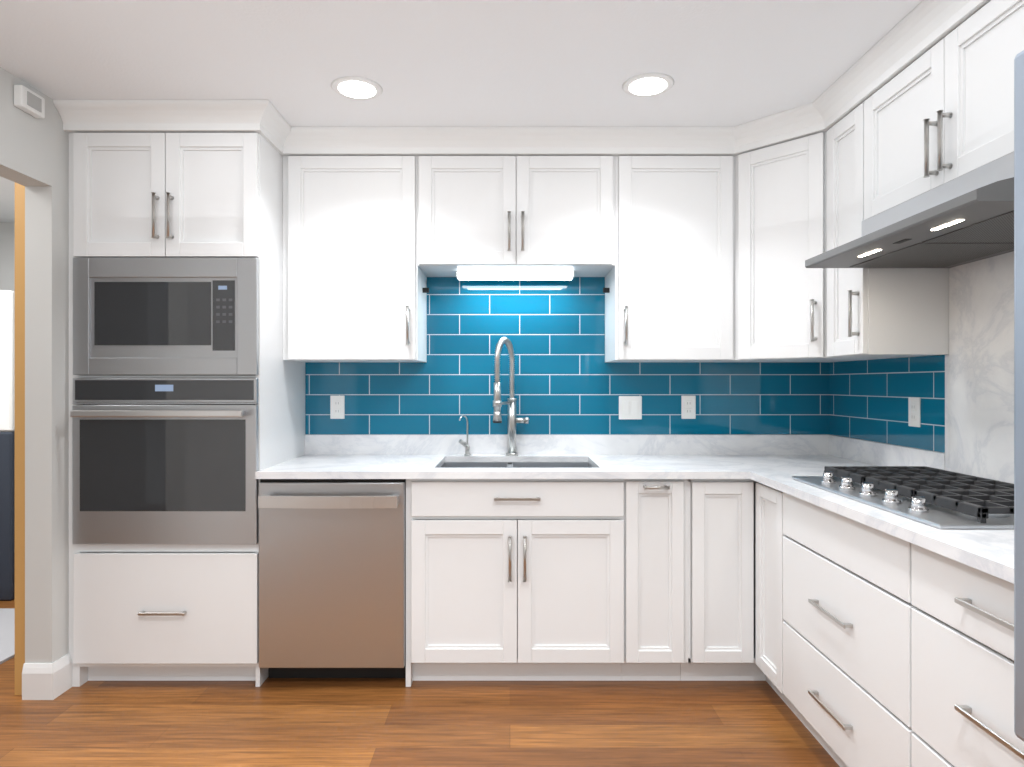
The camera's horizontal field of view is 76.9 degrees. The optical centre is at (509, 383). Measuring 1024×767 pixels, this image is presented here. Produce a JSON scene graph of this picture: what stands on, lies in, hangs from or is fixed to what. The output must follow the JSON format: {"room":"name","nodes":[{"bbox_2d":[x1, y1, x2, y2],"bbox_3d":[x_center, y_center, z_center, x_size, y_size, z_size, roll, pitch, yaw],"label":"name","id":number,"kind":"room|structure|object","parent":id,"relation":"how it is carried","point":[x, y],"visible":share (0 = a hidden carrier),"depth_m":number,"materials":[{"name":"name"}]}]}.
{"room":"kitchen","nodes":[
{"label":"kitchen","id":0,"kind":"room"},
{"bbox_2d":[0,222,14,290],"bbox_3d":[-2.775,0.060,4.620,1.880,2.400,0.120,0,0,0],"label":"wall","id":1,"kind":"structure","parent":0,"point":[7,255],"depth_m":4.55,"materials":[{"name":"white paint"}]},
{"bbox_2d":[0,67,68,662],"bbox_3d":[-1.889,0.060,0.980,0.108,2.400,4.600,0,0,0],"label":"wall","id":2,"kind":"structure","parent":0,"point":[34,156],"depth_m":2.58,"materials":[{"name":"grey paint"}]},
{"bbox_2d":[15,182,24,694],"bbox_3d":[-1.975,0.223,2.628,0.056,2.075,0.040,0,0,0],"label":"door frame","id":3,"kind":"structure","parent":2,"relation":"attached to","point":[19,426],"depth_m":2.61,"materials":[{"name":"brown wood"}]},
{"bbox_2d":[14,85,44,117],"bbox_3d":[-1.816,-1.065,2.440,0.038,0.080,0.120,0,0,0],"label":"detector","id":4,"kind":"object","parent":2,"relation":"attached to","point":[28,101],"visible":1,"depth_m":2.42,"materials":[{"name":"white plastic"}]},
{"bbox_2d":[22,653,71,699],"bbox_3d":[-1.881,1.190,0.679,0.124,0.140,3.999,0,0,0],"label":"baseboard","id":5,"kind":"structure","parent":2,"relation":"attached to","point":[47,681],"depth_m":2.57,"materials":[{"name":"white wood"}]},
{"bbox_2d":[53,0,990,155],"bbox_3d":[-0.258,-1.090,1.815,3.152,0.099,2.270,0,0,0],"label":"crown molding","id":6,"kind":"structure","parent":2,"relation":"attached to","point":[919,30],"depth_m":2.73,"materials":[{"name":"white wood"}]},
{"bbox_2d":[0,599,839,766],"bbox_3d":[-1.042,1.310,1.620,5.585,0.100,6.120,0,0,0],"label":"floor","id":7,"kind":"structure","parent":0,"point":[332,722],"depth_m":2.38,"materials":[{"name":"brown wood"}]},
{"bbox_2d":[0,608,14,663],"bbox_3d":[-2.710,1.254,2.980,0.850,0.012,1.200,0,0,0],"label":"rug","id":8,"kind":"object","parent":7,"relation":"on","point":[7,633],"depth_m":3.21,"materials":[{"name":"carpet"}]},
{"bbox_2d":[0,431,14,600],"bbox_3d":[-3.235,0.770,4.105,0.700,0.980,0.750,0,0,0],"label":"washer","id":9,"kind":"object","parent":7,"relation":"on","point":[7,515],"visible":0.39,"depth_m":3.73,"materials":[{"name":"grey"}]},
{"bbox_2d":[0,290,14,430],"bbox_3d":[-3.235,-0.131,4.095,0.700,0.818,0.770,0,0,0],"label":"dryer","id":10,"kind":"object","parent":9,"relation":"on","point":[7,360],"visible":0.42,"depth_m":3.73,"materials":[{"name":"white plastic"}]},
{"bbox_2d":[69,133,304,686],"bbox_3d":[-1.437,0.110,2.947,0.795,2.300,0.656,0,0,0],"label":"tall cabinet","id":11,"kind":"object","parent":7,"relation":"on","point":[163,612],"visible":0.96,"depth_m":2.66,"materials":[{"name":"white wood"}]},
{"bbox_2d":[70,378,258,543],"bbox_3d":[-1.423,0.322,2.914,0.759,0.687,0.632,0,0,0],"label":"oven","id":12,"kind":"object","parent":11,"relation":"in","point":[165,460],"visible":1,"depth_m":2.65,"materials":[{"name":"silver"}]},
{"bbox_2d":[73,258,258,374],"bbox_3d":[-1.423,-0.277,2.878,0.759,0.482,0.444,0,0,0],"label":"microwave","id":13,"kind":"object","parent":11,"relation":"in","point":[165,316],"visible":0.96,"depth_m":2.67,"materials":[{"name":"silver metal"}]},
{"bbox_2d":[258,479,405,677],"bbox_3d":[-0.736,0.826,2.909,0.599,0.868,0.642,0,0,0],"label":"dishwasher","id":14,"kind":"object","parent":7,"relation":"on","point":[332,578],"visible":0.98,"depth_m":2.65,"materials":[{"name":"silver metal"}]},
{"bbox_2d":[406,462,623,686],"bbox_3d":[0.021,0.826,2.947,0.908,0.869,0.656,0,0,0],"label":"base cabinet","id":15,"kind":"object","parent":7,"relation":"on","point":[509,599],"visible":0.96,"depth_m":2.67,"materials":[{"name":"white wood"}]},
{"bbox_2d":[622,479,683,680],"bbox_3d":[0.599,0.826,2.947,0.246,0.869,0.656,0,0,0],"label":"base cabinet","id":16,"kind":"object","parent":7,"relation":"on","point":[653,579],"visible":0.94,"depth_m":2.67,"materials":[{"name":"white wood"}]},
{"bbox_2d":[680,479,801,721],"bbox_3d":[1.174,0.826,2.835,0.902,0.869,0.880,0,0,0],"label":"base cabinet","id":17,"kind":"object","parent":7,"relation":"on","point":[733,579],"visible":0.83,"depth_m":2.66,"materials":[{"name":"white wood"}]},
{"bbox_2d":[255,435,746,478],"bbox_3d":[0.295,0.324,2.947,2.668,0.130,0.664,0,0,0],"label":"countertop","id":18,"kind":"structure","parent":17,"relation":"on","point":[325,456],"depth_m":3.19,"materials":[{"name":"stone"}]},
{"bbox_2d":[459,415,470,455],"bbox_3d":[-0.224,0.257,3.194,0.060,0.204,0.088,0,0,0],"label":"tap","id":19,"kind":"object","parent":18,"relation":"on","point":[466,446],"visible":0.96,"depth_m":3.21,"materials":[{"name":"silver metal"}]},
{"bbox_2d":[493,337,528,455],"bbox_3d":[0.007,0.067,3.130,0.174,0.585,0.249,0,0,0],"label":"faucet","id":20,"kind":"object","parent":18,"relation":"on","point":[498,403],"visible":1,"depth_m":3.20,"materials":[{"name":"silver metal"}]},
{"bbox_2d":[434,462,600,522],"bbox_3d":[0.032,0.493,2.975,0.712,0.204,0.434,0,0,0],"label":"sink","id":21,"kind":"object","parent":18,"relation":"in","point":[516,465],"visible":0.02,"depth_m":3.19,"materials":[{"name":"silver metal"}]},
{"bbox_2d":[743,251,1013,583],"bbox_3d":[1.300,-0.102,1.805,0.658,0.982,1.620,0,0,0],"label":"countertop","id":22,"kind":"structure","parent":17,"relation":"on","point":[979,399],"depth_m":2.21,"materials":[{"name":"stone"}]},
{"bbox_2d":[792,466,1013,528],"bbox_3d":[1.320,0.334,2.010,0.520,0.050,0.840,0,0,0],"label":"cooktop","id":23,"kind":"object","parent":22,"relation":"in","point":[938,498],"visible":1,"depth_m":1.89,"materials":[{"name":"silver metal"}]},
{"bbox_2d":[783,492,916,766],"bbox_3d":[1.304,0.826,2.011,0.643,0.869,0.764,0,0,0],"label":"base cabinet","id":24,"kind":"object","parent":7,"relation":"on","point":[848,606],"visible":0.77,"depth_m":1.92,"materials":[{"name":"white wood"}]},
{"bbox_2d":[911,543,1023,766],"bbox_3d":[1.304,0.826,1.312,0.643,0.869,0.633,0,0,0],"label":"base cabinet","id":25,"kind":"object","parent":7,"relation":"on","point":[962,664],"visible":0.83,"depth_m":1.44,"materials":[{"name":"white wood"}]},
{"bbox_2d":[1014,50,1023,740],"bbox_3d":[1.167,0.372,0.534,0.915,1.775,0.909,0,0,0],"label":"fridge","id":26,"kind":"object","parent":7,"relation":"on","point":[1019,395],"visible":1,"depth_m":0.97,"materials":[{"name":"silver metal"}]},
{"bbox_2d":[0,0,922,221],"bbox_3d":[-1.042,-1.190,1.620,5.585,0.100,6.120,0,0,0],"label":"ceiling","id":27,"kind":"structure","parent":0,"point":[518,63],"depth_m":2.23,"materials":[{"name":"white paint"}]},
{"bbox_2d":[331,76,382,99],"bbox_3d":[-0.590,-1.136,2.490,0.196,0.007,0.196,0,0,0],"label":"recessed light","id":28,"kind":"object","parent":27,"relation":"in","point":[355,88],"visible":1,"depth_m":2.48,"materials":[{"name":"white plastic"}]},
{"bbox_2d":[622,73,673,96],"bbox_3d":[0.527,-1.136,2.463,0.196,0.007,0.196,0,0,0],"label":"recessed light","id":29,"kind":"object","parent":27,"relation":"in","point":[647,84],"visible":1,"depth_m":2.45,"materials":[{"name":"white plastic"}]},
{"bbox_3d":[-0.097,0.060,3.340,3.693,2.400,0.120,0,0,0],"label":"wall","id":30,"kind":"structure","parent":0,"visible":0},
{"bbox_2d":[283,156,426,361],"bbox_3d":[-0.730,-0.574,3.080,0.616,0.933,0.382,0,0,0],"label":"wall cabinet","id":31,"kind":"object","parent":30,"relation":"attached to","point":[354,280],"visible":1,"depth_m":2.94,"materials":[{"name":"white wood"}]},
{"bbox_2d":[423,288,609,292],"bbox_3d":[0.029,-0.451,3.121,0.902,0.022,0.018,0,0,0],"label":"rail","id":32,"kind":"object","parent":31,"relation":"attached to","point":[605,290],"visible":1,"depth_m":3.11,"materials":[{"name":"black"}]},
{"bbox_2d":[418,156,614,279],"bbox_3d":[0.029,-0.774,3.080,0.902,0.532,0.382,0,0,0],"label":"wall cabinet","id":33,"kind":"object","parent":30,"relation":"attached to","point":[516,217],"visible":1,"depth_m":2.94,"materials":[{"name":"painted wood"},{"name":"brushed nickel"}]},
{"bbox_2d":[305,277,829,434],"bbox_3d":[0.295,-0.145,3.276,2.667,0.809,0.008,0,0,0],"label":"tile","id":34,"kind":"structure","parent":30,"relation":"attached to","point":[568,380],"depth_m":3.27,"materials":[{"name":"blue tile"}]},
{"bbox_2d":[330,396,344,418],"bbox_3d":[-0.874,0.120,3.268,0.072,0.118,0.008,0,0,0],"label":"electrical outlet","id":35,"kind":"object","parent":34,"relation":"attached to","point":[337,407],"visible":1,"depth_m":3.27,"materials":[{"name":"white plastic"}]},
{"bbox_2d":[619,396,641,418],"bbox_3d":[0.610,0.123,3.267,0.116,0.118,0.009,0,0,0],"label":"switch plate","id":36,"kind":"object","parent":34,"relation":"attached to","point":[630,407],"visible":1,"depth_m":3.27,"materials":[{"name":"white plastic"}]},
{"bbox_2d":[681,396,695,418],"bbox_3d":[0.905,0.120,3.268,0.072,0.118,0.008,0,0,0],"label":"electrical outlet","id":37,"kind":"object","parent":34,"relation":"attached to","point":[688,407],"visible":1,"depth_m":3.27,"materials":[{"name":"white plastic"}]},
{"bbox_2d":[605,156,734,361],"bbox_3d":[0.755,-0.574,3.080,0.548,0.933,0.382,0,0,0],"label":"wall cabinet","id":38,"kind":"object","parent":30,"relation":"attached to","point":[670,283],"visible":0.98,"depth_m":2.94,"materials":[{"name":"white wood"}]},
{"bbox_2d":[722,131,903,361],"bbox_3d":[1.329,-0.574,2.957,0.599,0.933,0.628,0,0,0],"label":"wall cabinet","id":39,"kind":"object","parent":30,"relation":"attached to","point":[780,239],"visible":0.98,"depth_m":2.79,"materials":[{"name":"white wood"}]},
{"bbox_3d":[1.690,0.060,0.980,0.120,2.400,4.600,0,0,0],"label":"wall","id":40,"kind":"structure","parent":0,"visible":0},
{"bbox_2d":[830,355,944,452],"bbox_3d":[1.625,0.071,2.831,0.008,0.376,0.880,0,0,0],"label":"tile","id":41,"kind":"structure","parent":40,"relation":"attached to","point":[868,400],"depth_m":2.75,"materials":[{"name":"blue tile"}]},
{"bbox_2d":[908,397,920,426],"bbox_3d":[1.617,0.114,2.580,0.008,0.118,0.072,0,0,0],"label":"electrical outlet","id":42,"kind":"object","parent":41,"relation":"attached to","point":[914,411],"visible":1,"depth_m":2.57,"materials":[{"name":"white plastic"}]},
{"bbox_2d":[827,102,948,356],"bbox_3d":[1.443,-0.574,2.509,0.372,0.933,0.278,0,0,0],"label":"wall cabinet","id":43,"kind":"object","parent":40,"relation":"attached to","point":[887,312],"visible":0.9,"depth_m":2.38,"materials":[{"name":"white wood"}]},
{"bbox_2d":[864,0,1023,219],"bbox_3d":[1.443,-0.818,1.929,0.372,0.445,0.879,0,0,0],"label":"wall cabinet","id":44,"kind":"object","parent":40,"relation":"attached to","point":[941,112],"visible":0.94,"depth_m":1.91,"materials":[{"name":"white wood"}]},
{"bbox_2d":[805,152,1013,267],"bbox_3d":[1.347,-0.507,1.930,0.529,0.174,0.870,0,0,0],"label":"range hood","id":45,"kind":"object","parent":44,"relation":"attached to","point":[968,217],"visible":1,"depth_m":1.89,"materials":[{"name":"silver metal"}]}
]}

